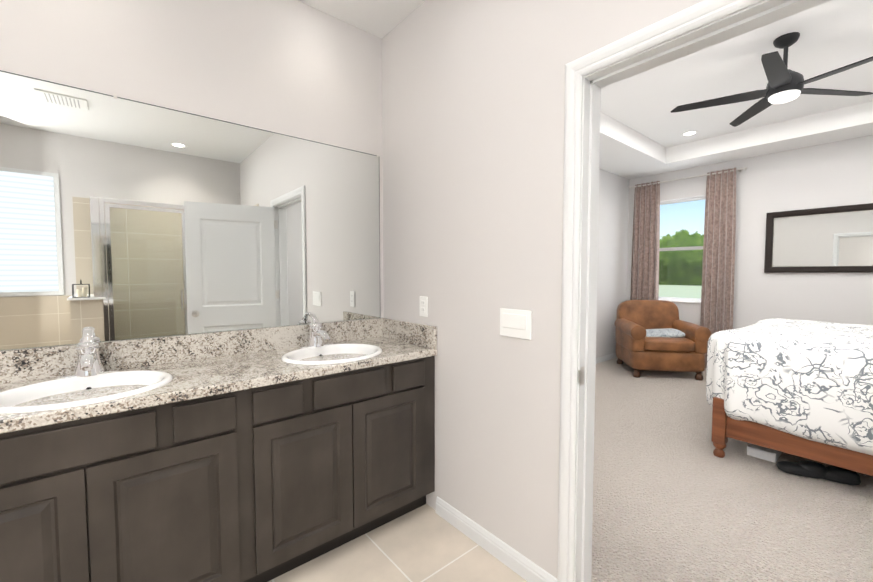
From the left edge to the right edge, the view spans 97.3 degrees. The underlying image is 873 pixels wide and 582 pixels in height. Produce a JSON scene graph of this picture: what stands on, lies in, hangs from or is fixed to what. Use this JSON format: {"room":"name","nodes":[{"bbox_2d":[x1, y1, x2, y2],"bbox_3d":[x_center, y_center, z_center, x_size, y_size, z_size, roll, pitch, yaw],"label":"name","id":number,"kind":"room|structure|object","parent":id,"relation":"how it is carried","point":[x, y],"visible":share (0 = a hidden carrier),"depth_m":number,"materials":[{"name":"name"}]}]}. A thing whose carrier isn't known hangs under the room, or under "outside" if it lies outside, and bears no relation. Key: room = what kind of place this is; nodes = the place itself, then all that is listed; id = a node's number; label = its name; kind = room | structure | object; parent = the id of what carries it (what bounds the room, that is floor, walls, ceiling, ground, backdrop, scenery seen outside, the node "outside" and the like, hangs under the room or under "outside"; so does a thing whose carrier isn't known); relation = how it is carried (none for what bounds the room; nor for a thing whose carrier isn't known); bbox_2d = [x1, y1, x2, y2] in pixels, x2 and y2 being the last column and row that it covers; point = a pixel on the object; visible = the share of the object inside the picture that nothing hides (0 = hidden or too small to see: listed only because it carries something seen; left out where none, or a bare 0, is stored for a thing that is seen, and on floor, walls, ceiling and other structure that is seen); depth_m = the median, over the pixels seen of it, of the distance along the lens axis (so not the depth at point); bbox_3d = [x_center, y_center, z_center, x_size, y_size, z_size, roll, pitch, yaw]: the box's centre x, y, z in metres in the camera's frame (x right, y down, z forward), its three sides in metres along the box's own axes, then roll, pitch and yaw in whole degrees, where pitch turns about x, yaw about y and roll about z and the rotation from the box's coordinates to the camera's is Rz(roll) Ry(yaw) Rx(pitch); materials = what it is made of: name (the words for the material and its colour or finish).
{"room":"bathroom","nodes":[
{"label":"bathroom","id":0,"kind":"room"},
{"bbox_2d":[0,0,382,350],"bbox_3d":[-1.602,-0.313,1.526,3.170,3.150,0.120,-2,3,-40],"label":"wall","id":1,"kind":"structure","parent":0,"point":[296,68],"depth_m":1.86,"materials":[{"name":"white paint"}]},
{"bbox_2d":[0,70,379,350],"bbox_3d":[-1.112,-0.319,1.851,1.948,1.044,0.008,-2,3,-40],"label":"vanity mirror","id":2,"kind":"object","parent":1,"relation":"attached to","point":[123,218],"visible":1,"depth_m":1.75,"materials":[{"name":"grey mirror"}]},
{"bbox_2d":[0,318,383,380],"bbox_3d":[-1.099,0.266,1.882,1.972,0.122,0.020,-2,3,-40],"label":"backsplash","id":3,"kind":"structure","parent":1,"relation":"attached to","point":[38,362],"depth_m":1.78,"materials":[{"name":"beige stone"}]},
{"bbox_2d":[268,504,526,581],"bbox_3d":[-0.410,1.359,0.156,3.200,0.060,3.630,-2,3,-40],"label":"floor","id":4,"kind":"structure","parent":0,"point":[425,543],"depth_m":1.79,"materials":[{"name":"beige tile"}]},
{"bbox_2d":[0,333,436,581],"bbox_3d":[-0.928,0.796,1.703,1.972,0.920,0.552,-2,3,-40],"label":"bathroom vanity","id":5,"kind":"object","parent":4,"relation":"on","point":[260,455],"depth_m":1.46,"materials":[{"name":"brown wood"}]},
{"bbox_2d":[56,328,119,376],"bbox_3d":[-1.364,0.249,1.501,0.190,0.189,0.226,-2,3,-40],"label":"faucet","id":6,"kind":"object","parent":5,"relation":"on","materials":[{"name":"silver metal"}]},
{"bbox_2d":[0,361,179,412],"bbox_3d":[-1.244,0.420,1.368,0.510,0.167,0.424,-2,3,-40],"label":"sink","id":7,"kind":"object","parent":5,"relation":"in","point":[41,392],"depth_m":1.45,"materials":[{"name":"white ceramic"}]},
{"bbox_2d":[304,313,331,344],"bbox_3d":[-0.643,0.221,2.104,0.189,0.189,0.226,-2,3,-40],"label":"faucet","id":8,"kind":"object","parent":5,"relation":"on","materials":[{"name":"silver metal"}]},
{"bbox_2d":[268,341,399,364],"bbox_3d":[-0.524,0.392,1.970,0.509,0.167,0.424,-2,3,-40],"label":"sink","id":9,"kind":"object","parent":5,"relation":"in","point":[339,350],"depth_m":2.08,"materials":[{"name":"white ceramic"}]},
{"bbox_2d":[382,0,703,577],"bbox_3d":[0.693,-0.304,1.348,0.120,3.150,4.580,-2,3,-40],"label":"wall","id":10,"kind":"structure","parent":0,"point":[473,105],"depth_m":1.80,"materials":[{"name":"white paint"}]},
{"bbox_2d":[384,318,436,344],"bbox_3d":[-0.173,0.246,2.296,0.020,0.122,0.532,-2,3,-40],"label":"backsplash","id":11,"kind":"structure","parent":10,"relation":"attached to","point":[407,331],"depth_m":2.26,"materials":[{"name":"beige stone"}]},
{"bbox_2d":[420,296,427,316],"bbox_3d":[-0.074,0.088,2.183,0.008,0.114,0.070,-2,3,-40],"label":"electrical outlet","id":12,"kind":"object","parent":10,"relation":"attached to","point":[423,306],"visible":1,"depth_m":2.17,"materials":[{"name":"white plastic"}]},
{"bbox_2d":[436,496,556,581],"bbox_3d":[0.246,1.204,1.849,0.014,0.090,0.766,-2,3,-40],"label":"baseboard","id":13,"kind":"structure","parent":10,"relation":"attached to","point":[521,565],"depth_m":1.79,"materials":[{"name":"white paint"}]},
{"bbox_2d":[500,308,531,339],"bbox_3d":[0.344,0.143,1.684,0.011,0.124,0.170,-2,3,-40],"label":"light switch","id":14,"kind":"object","parent":10,"relation":"attached to","point":[515,323],"visible":1,"depth_m":1.67,"materials":[{"name":"white plastic"}]},
{"bbox_2d":[557,0,830,581],"bbox_3d":[0.852,0.218,1.183,0.160,2.123,0.961,-2,3,-40],"label":"door frame","id":15,"kind":"structure","parent":10,"relation":"attached to","point":[702,25],"depth_m":1.45,"materials":[{"name":"white paint"}]},
{"bbox_2d":[298,0,872,178],"bbox_3d":[1.321,-1.737,1.808,8.400,0.330,4.580,-2,3,-40],"label":"ceiling","id":16,"kind":"structure","parent":0,"point":[643,128],"depth_m":3.69,"materials":[{"name":"white paint"}]},
{"bbox_2d":[681,131,697,135],"bbox_3d":[3.073,-1.912,4.665,0.176,0.008,0.176,-2,3,-40],"label":"recessed light","id":17,"kind":"object","parent":16,"relation":"attached to","point":[688,133],"visible":1,"depth_m":4.66,"materials":[{"name":"white plastic"}]},
{"bbox_2d":[671,32,872,126],"bbox_3d":[2.480,-1.602,2.744,1.279,0.446,1.342,-2,3,-40],"label":"fan","id":18,"kind":"object","parent":16,"relation":"hanging from","point":[785,84],"visible":1,"depth_m":2.77,"materials":[{"name":"black metal"}]},
{"bbox_2d":[596,169,627,357],"bbox_3d":[1.209,-0.461,4.685,4.960,3.150,0.120,-2,3,-40],"label":"wall","id":19,"kind":"structure","parent":0,"point":[612,272],"depth_m":5.80,"materials":[{"name":"white paint"}]},
{"bbox_2d":[596,353,616,363],"bbox_3d":[1.206,1.072,4.667,4.840,0.090,0.014,-2,3,-40],"label":"baseboard","id":20,"kind":"structure","parent":19,"relation":"attached to","point":[605,358],"depth_m":5.76,"materials":[{"name":"white paint"}]},
{"bbox_2d":[591,358,872,581],"bbox_3d":[2.548,1.220,2.975,4.960,0.072,4.340,-2,3,-40],"label":"floor carpet","id":21,"kind":"object","parent":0,"point":[675,499],"depth_m":2.20,"materials":[{"name":"beige carpet"}]},
{"bbox_2d":[614,300,710,380],"bbox_3d":[2.970,0.617,5.195,0.920,0.949,0.985,0,3,10],"label":"armchair","id":22,"kind":"object","parent":21,"relation":"on","point":[656,335],"visible":0.98,"depth_m":4.85,"materials":[{"name":"brown leather"}]},
{"bbox_2d":[747,443,781,462],"bbox_3d":[2.429,1.158,2.833,0.320,0.064,0.160,-2,3,-40],"label":"storage box","id":23,"kind":"object","parent":21,"relation":"on","point":[763,453],"visible":0.5,"depth_m":2.73,"materials":[{"name":"white"}]},
{"bbox_2d":[706,318,872,475],"bbox_3d":[3.304,0.569,2.472,1.783,1.300,2.308,-2,3,-40],"label":"bed","id":24,"kind":"object","parent":21,"relation":"on","point":[802,388],"visible":1,"depth_m":2.45,"materials":[{"name":"white fabric"}]},
{"bbox_2d":[776,461,860,484],"bbox_3d":[2.460,1.160,2.489,0.401,0.095,0.117,1,3,28],"label":"slippers","id":25,"kind":"object","parent":21,"relation":"on","point":[811,469],"visible":0.96,"depth_m":2.45,"materials":[{"name":"black"}]},
{"bbox_2d":[628,135,872,328],"bbox_3d":[4.489,-0.454,4.536,0.120,3.150,4.320,-2,3,-40],"label":"wall","id":26,"kind":"structure","parent":0,"point":[836,173],"depth_m":4.69,"materials":[{"name":"white paint"}]},
{"bbox_2d":[658,196,705,302],"bbox_3d":[3.552,-0.589,5.625,0.143,1.502,0.960,-2,3,-40],"label":"bedroom window","id":27,"kind":"structure","parent":26,"relation":"in","point":[685,300],"depth_m":5.62,"materials":[{"name":"clear glass"}]},
{"bbox_2d":[629,167,746,367],"bbox_3d":[3.498,-0.282,5.522,0.142,2.675,1.472,-2,3,-40],"label":"curtains","id":28,"kind":"object","parent":26,"relation":"hanging from","point":[717,290],"visible":0.75,"depth_m":5.22,"materials":[{"name":"brown fabric"}]},
{"bbox_2d":[764,203,872,272],"bbox_3d":[4.471,-0.586,4.425,0.038,0.745,1.047,-2,3,-40],"label":"mirror","id":29,"kind":"object","parent":26,"relation":"attached to","point":[830,239],"visible":1,"depth_m":4.45,"materials":[{"name":"black mirror"}]},
{"label":"outside","id":30,"kind":"structure","parent":0,"visible":0},
{"bbox_2d":[659,230,703,297],"bbox_3d":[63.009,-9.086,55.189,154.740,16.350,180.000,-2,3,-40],"label":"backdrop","id":31,"kind":"structure","parent":30,"point":[689,278],"depth_m":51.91,"materials":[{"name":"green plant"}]}
]}

